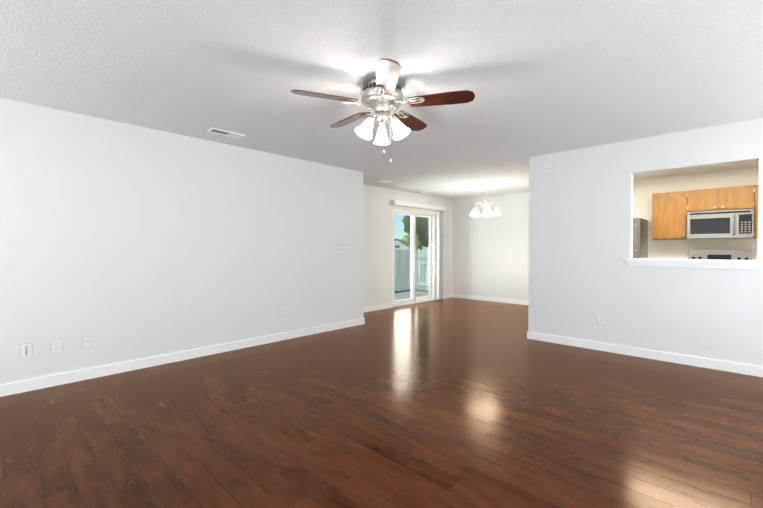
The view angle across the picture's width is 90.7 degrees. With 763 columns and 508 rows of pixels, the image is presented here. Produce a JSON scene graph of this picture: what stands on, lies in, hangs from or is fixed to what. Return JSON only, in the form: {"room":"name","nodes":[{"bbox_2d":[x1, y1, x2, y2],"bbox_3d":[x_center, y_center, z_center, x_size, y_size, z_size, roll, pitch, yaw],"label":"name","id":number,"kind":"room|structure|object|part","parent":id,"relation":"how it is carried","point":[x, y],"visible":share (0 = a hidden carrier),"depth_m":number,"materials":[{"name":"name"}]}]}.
{"room":"empty living room","nodes":[
{"label":"empty living room","id":0,"kind":"room"},
{"bbox_2d":[0,98,363,384],"bbox_3d":[-2.603,-0.068,4.192,0.800,2.440,5.890,1,1,43],"label":"wall","id":1,"kind":"structure","parent":0,"point":[120,242],"depth_m":3.88,"materials":[{"name":"white paint"}]},
{"bbox_2d":[20,343,31,358],"bbox_3d":[-3.005,0.820,3.187,0.014,0.121,0.077,1,1,43],"label":"outlet plate","id":2,"kind":"object","parent":1,"relation":"attached to","point":[25,350],"visible":1,"depth_m":3.18,"materials":[{"name":"white plastic"}]},
{"bbox_2d":[51,339,61,353],"bbox_3d":[-2.873,0.818,3.330,0.008,0.121,0.077,1,1,43],"label":"electrical outlet plate","id":3,"kind":"object","parent":1,"relation":"attached to","point":[56,346],"visible":1,"depth_m":3.33,"materials":[{"name":"white plastic"}]},
{"bbox_2d":[82,336,91,347],"bbox_3d":[-2.726,0.816,3.487,0.006,0.095,0.073,1,1,43],"label":"outlet plate","id":4,"kind":"object","parent":1,"relation":"attached to","point":[86,341],"visible":1,"depth_m":3.48,"materials":[{"name":"white plastic"}]},
{"bbox_2d":[0,318,364,396],"bbox_3d":[-2.252,1.107,3.987,0.013,0.095,5.753,1,1,43],"label":"baseboard","id":5,"kind":"structure","parent":1,"relation":"attached to","point":[46,382],"depth_m":3.87,"materials":[{"name":"white wood"}]},
{"bbox_2d":[278,306,282,314],"bbox_3d":[-1.330,0.743,4.960,0.008,0.121,0.077,1,1,43],"label":"electrical outlet plate","id":6,"kind":"object","parent":1,"relation":"attached to","point":[280,310],"visible":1,"depth_m":4.96,"materials":[{"name":"white plastic"}]},
{"bbox_2d":[338,246,346,253],"bbox_3d":[-0.585,-0.067,5.732,0.016,0.121,0.170,1,1,43],"label":"switch plate","id":7,"kind":"object","parent":1,"relation":"attached to","point":[342,249],"visible":1,"depth_m":5.73,"materials":[{"name":"white plastic"}]},
{"bbox_2d":[0,298,762,507],"bbox_3d":[0.808,1.218,3.741,6.700,0.120,9.900,1,1,43],"label":"floor","id":8,"kind":"structure","parent":0,"point":[455,403],"depth_m":2.55,"materials":[{"name":"brown wood"}]},
{"bbox_2d":[633,218,647,257],"bbox_3d":[4.154,0.264,6.614,0.745,1.715,0.781,1,1,43],"label":"fridge","id":9,"kind":"object","parent":8,"relation":"on","point":[640,237],"visible":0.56,"depth_m":6.17,"materials":[{"name":"silver metal"}]},
{"bbox_2d":[689,250,751,259],"bbox_3d":[5.139,0.538,5.749,0.740,1.190,0.687,1,1,43],"label":"range","id":10,"kind":"object","parent":8,"relation":"on","point":[725,254],"visible":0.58,"depth_m":5.90,"materials":[{"name":"silver metal"}]},
{"bbox_2d":[0,0,762,199],"bbox_3d":[0.808,-1.342,3.708,6.700,0.120,9.900,1,1,43],"label":"ceiling","id":11,"kind":"structure","parent":0,"point":[540,77],"depth_m":2.63,"materials":[{"name":"white paint"}]},
{"bbox_2d":[207,128,244,138],"bbox_3d":[-1.647,-1.279,3.995,0.150,0.012,0.340,1,1,43],"label":"ceiling vent","id":12,"kind":"object","parent":11,"relation":"in","point":[225,133],"visible":1,"depth_m":3.98,"materials":[{"name":"white metal"}]},
{"bbox_2d":[290,58,474,162],"bbox_3d":[-0.004,-0.975,2.831,1.258,0.590,1.269,1,1,43],"label":"ceiling fan","id":13,"kind":"object","parent":11,"relation":"hanging from","point":[382,95],"visible":1,"depth_m":2.70,"materials":[{"name":"silver metal"}]},
{"bbox_3d":[0.006,-1.105,2.791,0.312,0.330,0.312,1,1,43],"label":"motor","id":14,"kind":"part","parent":13,"relation":"part of","materials":[{"name":"silver metal"}]},
{"bbox_2d":[377,180,391,182],"bbox_3d":[0.050,-1.315,6.836,0.140,0.012,0.280,1,1,43],"label":"ceiling vent","id":15,"kind":"object","parent":11,"relation":"in","point":[383,181],"visible":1,"depth_m":6.82,"materials":[{"name":"white metal"}]},
{"bbox_2d":[470,184,500,217],"bbox_3d":[1.976,-1.003,7.176,0.573,0.644,0.558,1,1,43],"label":"chandelier","id":16,"kind":"object","parent":11,"relation":"hanging from","point":[487,212],"visible":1,"depth_m":7.08,"materials":[{"name":"white glass"}]},
{"bbox_2d":[363,184,452,306],"bbox_3d":[0.371,-0.116,8.027,0.150,2.440,4.250,1,1,43],"label":"wall","id":17,"kind":"structure","parent":0,"point":[378,207],"depth_m":7.59,"materials":[{"name":"white paint"}]},
{"bbox_2d":[364,303,392,311],"bbox_3d":[-0.316,1.067,7.197,0.013,0.095,1.572,1,1,43],"label":"baseboard","id":18,"kind":"structure","parent":17,"relation":"attached to","point":[377,307],"depth_m":7.46,"materials":[{"name":"white wood"}]},
{"bbox_2d":[392,208,434,306],"bbox_3d":[0.696,0.075,8.362,0.125,2.046,1.516,1,1,43],"label":"door frame","id":19,"kind":"structure","parent":17,"relation":"in","point":[432,258],"depth_m":8.67,"materials":[{"name":"white plastic"}]},
{"bbox_2d":[394,211,431,304],"bbox_3d":[0.709,0.080,8.350,0.126,1.968,1.428,1,1,43],"label":"window panel","id":20,"kind":"object","parent":19,"relation":"attached to","point":[403,301],"depth_m":8.35,"materials":[{"name":"clear glass"}]},
{"bbox_3d":[0.911,0.076,8.630,0.034,1.968,0.744,1,1,43],"label":"patio door window fixed panel","id":21,"kind":"part","parent":20,"relation":"part of","materials":[{"name":"clear glass"}]},
{"bbox_2d":[415,215,415,301],"bbox_3d":[0.757,0.102,8.367,0.018,1.915,0.018,1,1,43],"label":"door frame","id":22,"kind":"structure","parent":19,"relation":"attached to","point":[415,258],"depth_m":8.36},
{"bbox_2d":[390,200,445,298],"bbox_3d":[0.860,-0.018,8.358,0.103,2.175,1.860,1,1,43],"label":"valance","id":23,"kind":"object","parent":17,"relation":"attached to","point":[439,210],"visible":1,"depth_m":8.85,"materials":[{"name":"white"}]},
{"bbox_2d":[435,294,452,299],"bbox_3d":[1.532,1.042,9.150,0.013,0.095,0.745,1,1,43],"label":"baseboard","id":24,"kind":"structure","parent":17,"relation":"attached to","point":[447,296],"depth_m":9.20,"materials":[{"name":"white wood"}]},
{"bbox_2d":[453,168,757,300],"bbox_3d":[4.213,-0.106,7.214,6.550,2.440,0.150,1,1,43],"label":"wall","id":25,"kind":"structure","parent":0,"point":[490,256],"depth_m":8.34,"materials":[{"name":"white paint"}]},
{"bbox_2d":[453,294,528,304],"bbox_3d":[2.920,1.052,8.340,3.117,0.095,0.013,1,1,43],"label":"baseboard","id":26,"kind":"structure","parent":25,"relation":"attached to","point":[511,301],"depth_m":8.68,"materials":[{"name":"white wood"}]},
{"bbox_2d":[663,248,668,254],"bbox_3d":[4.887,-0.046,6.468,0.077,0.121,0.008,1,1,43],"label":"outlet","id":27,"kind":"object","parent":25,"relation":"attached to","point":[665,251],"visible":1,"depth_m":6.47,"materials":[{"name":"white plastic"}]},
{"bbox_2d":[652,191,687,239],"bbox_3d":[4.828,-0.629,6.292,0.460,0.770,0.327,1,1,43],"label":"upper cabinet","id":28,"kind":"object","parent":25,"relation":"attached to","point":[670,210],"depth_m":6.17,"materials":[{"name":"brown wood"}]},
{"bbox_2d":[688,185,755,211],"bbox_3d":[5.271,-0.836,5.870,0.760,0.345,0.327,1,1,43],"label":"upper cabinet","id":29,"kind":"object","parent":25,"relation":"attached to","point":[742,197],"depth_m":5.73,"materials":[{"name":"brown wood"}]},
{"bbox_2d":[687,209,753,238],"bbox_3d":[5.229,-0.450,5.831,0.750,0.418,0.448,1,1,43],"label":"microwave","id":30,"kind":"object","parent":29,"relation":"attached to","point":[729,224],"visible":1,"depth_m":5.69,"materials":[{"name":"silver metal"}]},
{"bbox_2d":[753,185,757,237],"bbox_3d":[5.823,-0.617,5.351,0.760,0.770,0.327,1,1,43],"label":"upper cabinet","id":31,"kind":"object","parent":25,"relation":"attached to","point":[755,232],"depth_m":5.48,"materials":[{"name":"brown wood"}]},
{"bbox_2d":[528,118,762,366],"bbox_3d":[3.210,-0.065,3.986,3.270,2.440,0.120,1,1,43],"label":"wall","id":32,"kind":"structure","parent":0,"point":[582,274],"depth_m":4.30,"materials":[{"name":"white paint"}]},
{"bbox_2d":[545,161,553,167],"bbox_3d":[2.167,-1.151,4.871,0.115,0.075,0.006,1,1,43],"label":"door chime","id":33,"kind":"object","parent":32,"relation":"attached to","point":[549,164],"visible":1,"depth_m":4.87,"materials":[{"name":"white plastic"}]},
{"bbox_2d":[598,314,604,324],"bbox_3d":[2.610,0.779,4.475,0.077,0.121,0.008,1,1,43],"label":"outlet","id":34,"kind":"object","parent":32,"relation":"attached to","point":[601,319],"visible":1,"depth_m":4.47,"materials":[{"name":"white plastic"}]},
{"bbox_2d":[528,332,762,376],"bbox_3d":[3.164,1.108,3.952,3.270,0.095,0.013,1,1,43],"label":"baseboard","id":35,"kind":"structure","parent":32,"relation":"attached to","point":[745,369],"depth_m":4.11,"materials":[{"name":"white wood"}]},
{"bbox_2d":[625,258,762,268],"bbox_3d":[3.235,0.098,3.964,1.110,0.085,0.200,1,1,43],"label":"sill","id":36,"kind":"structure","parent":32,"relation":"attached to","point":[719,263],"depth_m":3.87,"materials":[{"name":"white"}]},
{"label":"outside","id":37,"kind":"structure","parent":0,"visible":0},
{"bbox_3d":[-14.962,1.034,34.907,59.050,0.300,110.000,1,1,43],"label":"ground","id":38,"kind":"structure","parent":37,"visible":0},
{"bbox_2d":[394,249,409,291],"bbox_3d":[-1.095,0.540,9.426,0.108,1.332,6.145,1,1,43],"label":"fence","id":39,"kind":"object","parent":38,"relation":"on","point":[403,267],"depth_m":11.16,"materials":[{"name":"grey wood"}]},
{"bbox_2d":[395,239,409,250],"bbox_3d":[1.431,0.059,40.035,3.700,3.320,2.900,0,1,-9],"label":"shed","id":40,"kind":"object","parent":38,"relation":"on","point":[398,243],"depth_m":38.75,"materials":[{"name":"white"}]},
{"bbox_2d":[394,291,428,300],"bbox_3d":[-0.297,1.184,8.779,1.829,0.060,5.800,1,1,43],"label":"ground","id":41,"kind":"structure","parent":38,"relation":"on","point":[400,296],"depth_m":10.30,"materials":[{"name":"grey concrete"}]},
{"bbox_2d":[401,234,421,250],"bbox_3d":[3.815,-1.141,50.047,3.230,3.734,2.538,1,1,43],"label":"tree","id":42,"kind":"object","parent":38,"relation":"on","point":[406,238],"depth_m":49.14,"materials":[{"name":"green plant"}]},
{"bbox_2d":[402,215,428,246],"bbox_3d":[3.402,-3.379,19.655,5.265,8.953,4.377,1,1,43],"label":"tree","id":43,"kind":"object","parent":38,"relation":"on","point":[424,240],"depth_m":19.20,"materials":[{"name":"green plant"}]},
{"bbox_2d":[416,249,428,290],"bbox_3d":[1.711,0.521,10.939,1.855,1.332,0.108,1,1,43],"label":"fence","id":44,"kind":"object","parent":38,"relation":"on","point":[419,264],"depth_m":11.43,"materials":[{"name":"white wood"}]}
]}

